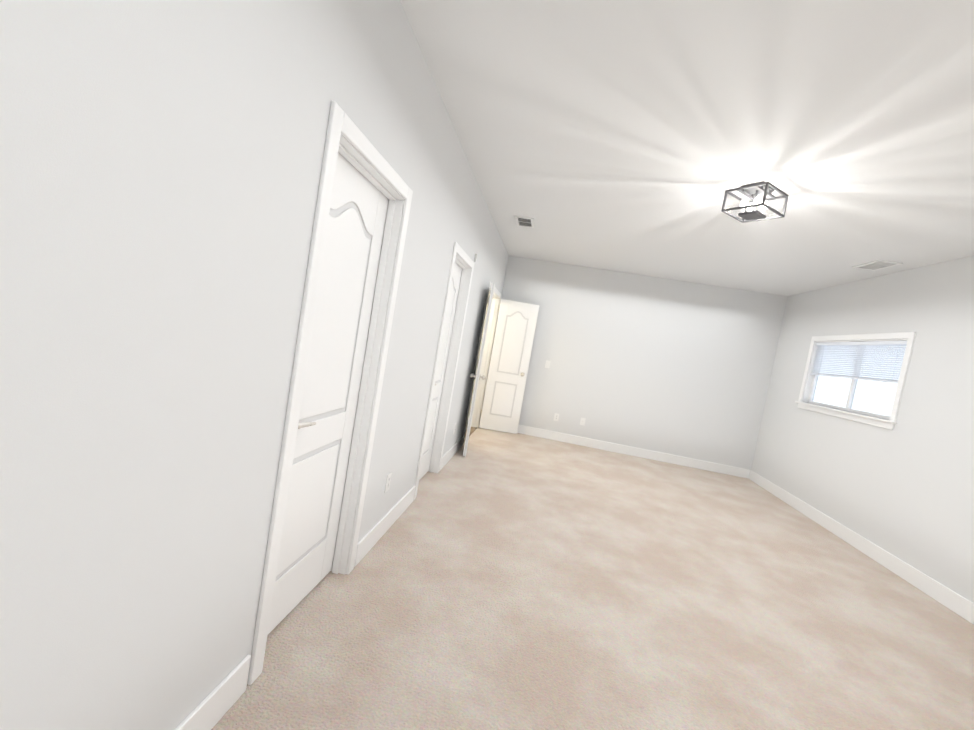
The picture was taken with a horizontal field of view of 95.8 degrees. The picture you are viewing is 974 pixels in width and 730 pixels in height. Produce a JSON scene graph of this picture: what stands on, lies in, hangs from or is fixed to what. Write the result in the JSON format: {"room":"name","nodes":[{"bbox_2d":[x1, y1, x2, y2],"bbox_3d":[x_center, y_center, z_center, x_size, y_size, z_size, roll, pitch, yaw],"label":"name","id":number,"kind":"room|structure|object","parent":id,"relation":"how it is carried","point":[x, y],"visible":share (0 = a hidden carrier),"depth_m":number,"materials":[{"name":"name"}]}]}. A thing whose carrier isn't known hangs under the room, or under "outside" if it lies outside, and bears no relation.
{"room":"empty bedroom","nodes":[
{"label":"empty bedroom","id":0,"kind":"room"},
{"bbox_2d":[0,0,508,729],"bbox_3d":[-0.453,-0.250,3.381,0.115,2.740,7.580,10,3,7],"label":"wall","id":1,"kind":"structure","parent":0,"point":[160,166],"depth_m":1.04,"materials":[{"name":"paint"}]},
{"bbox_2d":[174,655,250,729],"bbox_3d":[-0.988,1.144,0.717,0.019,0.135,1.767,10,3,7],"label":"baseboard","id":2,"kind":"structure","parent":1,"relation":"attached to","point":[212,708],"depth_m":1.45,"materials":[{"name":"white wood"}]},
{"bbox_2d":[268,152,388,633],"bbox_3d":[-0.745,0.138,1.996,0.164,2.019,0.714,10,3,7],"label":"door","id":3,"kind":"structure","parent":1,"relation":"in","point":[350,263],"depth_m":2.01,"materials":[{"name":"white wood"}]},
{"bbox_2d":[247,101,412,684],"bbox_3d":[-0.702,0.113,1.989,0.147,2.108,0.866,10,3,7],"label":"door frame","id":4,"kind":"structure","parent":1,"relation":"attached to","point":[340,121],"depth_m":1.92,"materials":[{"name":"white wood"}]},
{"bbox_2d":[354,486,414,566],"bbox_3d":[-0.669,1.059,3.020,0.015,0.135,1.074,10,3,7],"label":"baseboard","id":5,"kind":"structure","parent":1,"relation":"attached to","point":[373,536],"depth_m":2.87,"materials":[{"name":"white wood"}]},
{"bbox_2d":[384,472,391,492],"bbox_3d":[-0.641,0.761,2.853,0.009,0.116,0.072,10,3,7],"label":"electrical outlet plate","id":6,"kind":"object","parent":1,"relation":"attached to","point":[388,479],"depth_m":2.84,"materials":[{"name":"white plastic"}]},
{"bbox_2d":[419,262,461,479],"bbox_3d":[-0.472,0.066,3.956,0.164,2.019,0.714,10,3,7],"label":"door","id":7,"kind":"structure","parent":1,"relation":"in","point":[443,357],"depth_m":4.13,"materials":[{"name":"white wood"}]},
{"bbox_2d":[413,242,474,500],"bbox_3d":[-0.430,0.040,3.949,0.147,2.108,0.866,10,3,7],"label":"door frame","id":8,"kind":"structure","parent":1,"relation":"attached to","point":[453,347],"depth_m":4.27,"materials":[{"name":"white wood"}]},
{"bbox_2d":[440,436,463,469],"bbox_3d":[-0.391,0.984,5.019,0.015,0.135,1.154,10,3,7],"label":"baseboard","id":9,"kind":"structure","parent":1,"relation":"attached to","point":[451,452],"depth_m":4.91,"materials":[{"name":"white wood"}]},
{"bbox_2d":[463,283,494,456],"bbox_3d":[-0.073,0.050,5.328,0.201,2.019,0.597,10,3,7],"label":"door","id":10,"kind":"structure","parent":1,"relation":"in","point":[477,376],"depth_m":5.04,"materials":[{"name":"white wood"}]},
{"bbox_2d":[462,281,501,445],"bbox_3d":[-0.113,-0.044,6.225,0.147,2.108,1.346,10,3,7],"label":"door frame","id":11,"kind":"structure","parent":1,"relation":"attached to","point":[486,356],"depth_m":6.79,"materials":[{"name":"white wood"}]},
{"bbox_2d":[479,299,538,433],"bbox_3d":[0.337,0.029,6.830,0.604,2.019,0.190,10,3,7],"label":"door","id":12,"kind":"structure","parent":1,"relation":"in","point":[509,364],"depth_m":6.78,"materials":[{"name":"white wood"}]},
{"bbox_2d":[464,427,475,441],"bbox_3d":[-1.537,0.827,6.340,2.580,0.100,1.470,10,3,7],"label":"floor","id":13,"kind":"structure","parent":0,"point":[472,429],"depth_m":6.60,"materials":[{"name":"beige carpet"}]},
{"bbox_2d":[468,295,489,416],"bbox_3d":[-1.285,-0.616,7.044,2.585,2.740,0.100,10,3,7],"label":"wall","id":14,"kind":"structure","parent":0,"point":[478,357],"depth_m":6.84,"materials":[{"name":"paint"}]},
{"bbox_2d":[211,428,973,729],"bbox_3d":[0.916,1.435,3.253,5.080,0.100,7.350,10,3,7],"label":"floor carpet","id":15,"kind":"object","parent":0,"point":[496,580],"visible":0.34,"depth_m":2.45,"materials":[{"name":"beige carpet"}]},
{"bbox_2d":[501,256,787,469],"bbox_3d":[2.133,-0.016,6.800,4.130,2.740,0.115,10,3,7],"label":"wall","id":16,"kind":"structure","parent":0,"point":[673,367],"depth_m":6.70,"materials":[{"name":"paint"}]},
{"bbox_2d":[545,360,550,367],"bbox_3d":[0.952,-0.011,6.899,0.072,0.116,0.016,10,3,7],"label":"switch plate","id":17,"kind":"object","parent":16,"relation":"attached to","point":[547,364],"visible":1,"depth_m":6.90,"materials":[{"name":"white plastic"}]},
{"bbox_2d":[554,413,558,420],"bbox_3d":[1.091,0.820,6.913,0.072,0.116,0.009,10,3,7],"label":"electrical outlet plate","id":18,"kind":"object","parent":16,"relation":"attached to","point":[556,418],"depth_m":6.91,"materials":[{"name":"white plastic"}]},
{"bbox_2d":[580,418,585,424],"bbox_3d":[1.493,0.882,6.858,0.072,0.116,0.014,10,3,7],"label":"electrical outlet plate","id":19,"kind":"object","parent":16,"relation":"attached to","point":[582,422],"depth_m":6.86,"materials":[{"name":"white plastic"}]},
{"bbox_2d":[517,425,749,477],"bbox_3d":[1.895,1.266,6.815,4.110,0.135,0.015,10,3,7],"label":"baseboard","id":20,"kind":"structure","parent":16,"relation":"attached to","point":[608,446],"depth_m":6.76,"materials":[{"name":"white wood"}]},
{"bbox_2d":[400,0,973,295],"bbox_3d":[1.860,-1.286,3.020,4.360,0.120,7.580,10,3,7],"label":"ceiling","id":21,"kind":"structure","parent":0,"point":[639,137],"depth_m":2.41,"materials":[{"name":"paint"}]},
{"bbox_2d":[515,216,533,227],"bbox_3d":[0.418,-1.577,4.852,0.200,0.012,0.360,10,3,7],"label":"ceiling vent","id":22,"kind":"object","parent":21,"relation":"in","point":[521,221],"visible":1,"depth_m":4.83,"materials":[{"name":"white metal"}]},
{"bbox_2d":[721,181,788,222],"bbox_3d":[1.848,-1.124,3.033,0.282,0.204,0.282,8,4,-32],"label":"lamp","id":23,"kind":"object","parent":21,"relation":"attached to","point":[753,213],"visible":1,"depth_m":3.01,"materials":[{"name":"metal"}]},
{"bbox_2d":[852,260,902,270],"bbox_3d":[3.776,-0.966,4.266,0.210,0.012,0.360,10,3,7],"label":"ceiling vent","id":24,"kind":"object","parent":21,"relation":"in","point":[875,265],"visible":1,"depth_m":4.25,"materials":[{"name":"white metal"}]},
{"bbox_2d":[751,255,973,602],"bbox_3d":[3.690,0.493,2.831,0.115,2.740,7.580,10,3,7],"label":"wall","id":25,"kind":"structure","parent":0,"point":[903,490],"depth_m":4.02,"materials":[{"name":"paint"}]},
{"bbox_2d":[795,401,896,423],"bbox_3d":[3.932,0.512,4.854,0.160,0.020,1.614,10,3,7],"label":"window sill","id":26,"kind":"structure","parent":25,"relation":"attached to","point":[865,416],"depth_m":4.63,"materials":[{"name":"white wood"}]},
{"bbox_2d":[797,332,915,429],"bbox_3d":[4.012,0.130,4.829,0.131,0.922,1.584,10,3,7],"label":"window","id":27,"kind":"structure","parent":25,"relation":"in","point":[870,398],"depth_m":4.74,"materials":[{"name":"white plastic"}]},
{"bbox_2d":[810,341,906,388],"bbox_3d":[4.009,-0.007,4.824,0.054,0.500,1.428,10,3,7],"label":"window blind","id":28,"kind":"object","parent":27,"relation":"attached to","point":[877,354],"visible":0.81,"depth_m":4.69,"materials":[{"name":"white plastic"}]},
{"bbox_2d":[746,470,973,624],"bbox_3d":[3.405,1.762,2.918,0.019,0.135,7.350,10,3,7],"label":"baseboard","id":29,"kind":"structure","parent":25,"relation":"attached to","point":[955,602],"depth_m":3.95,"materials":[{"name":"white wood"}]}
]}

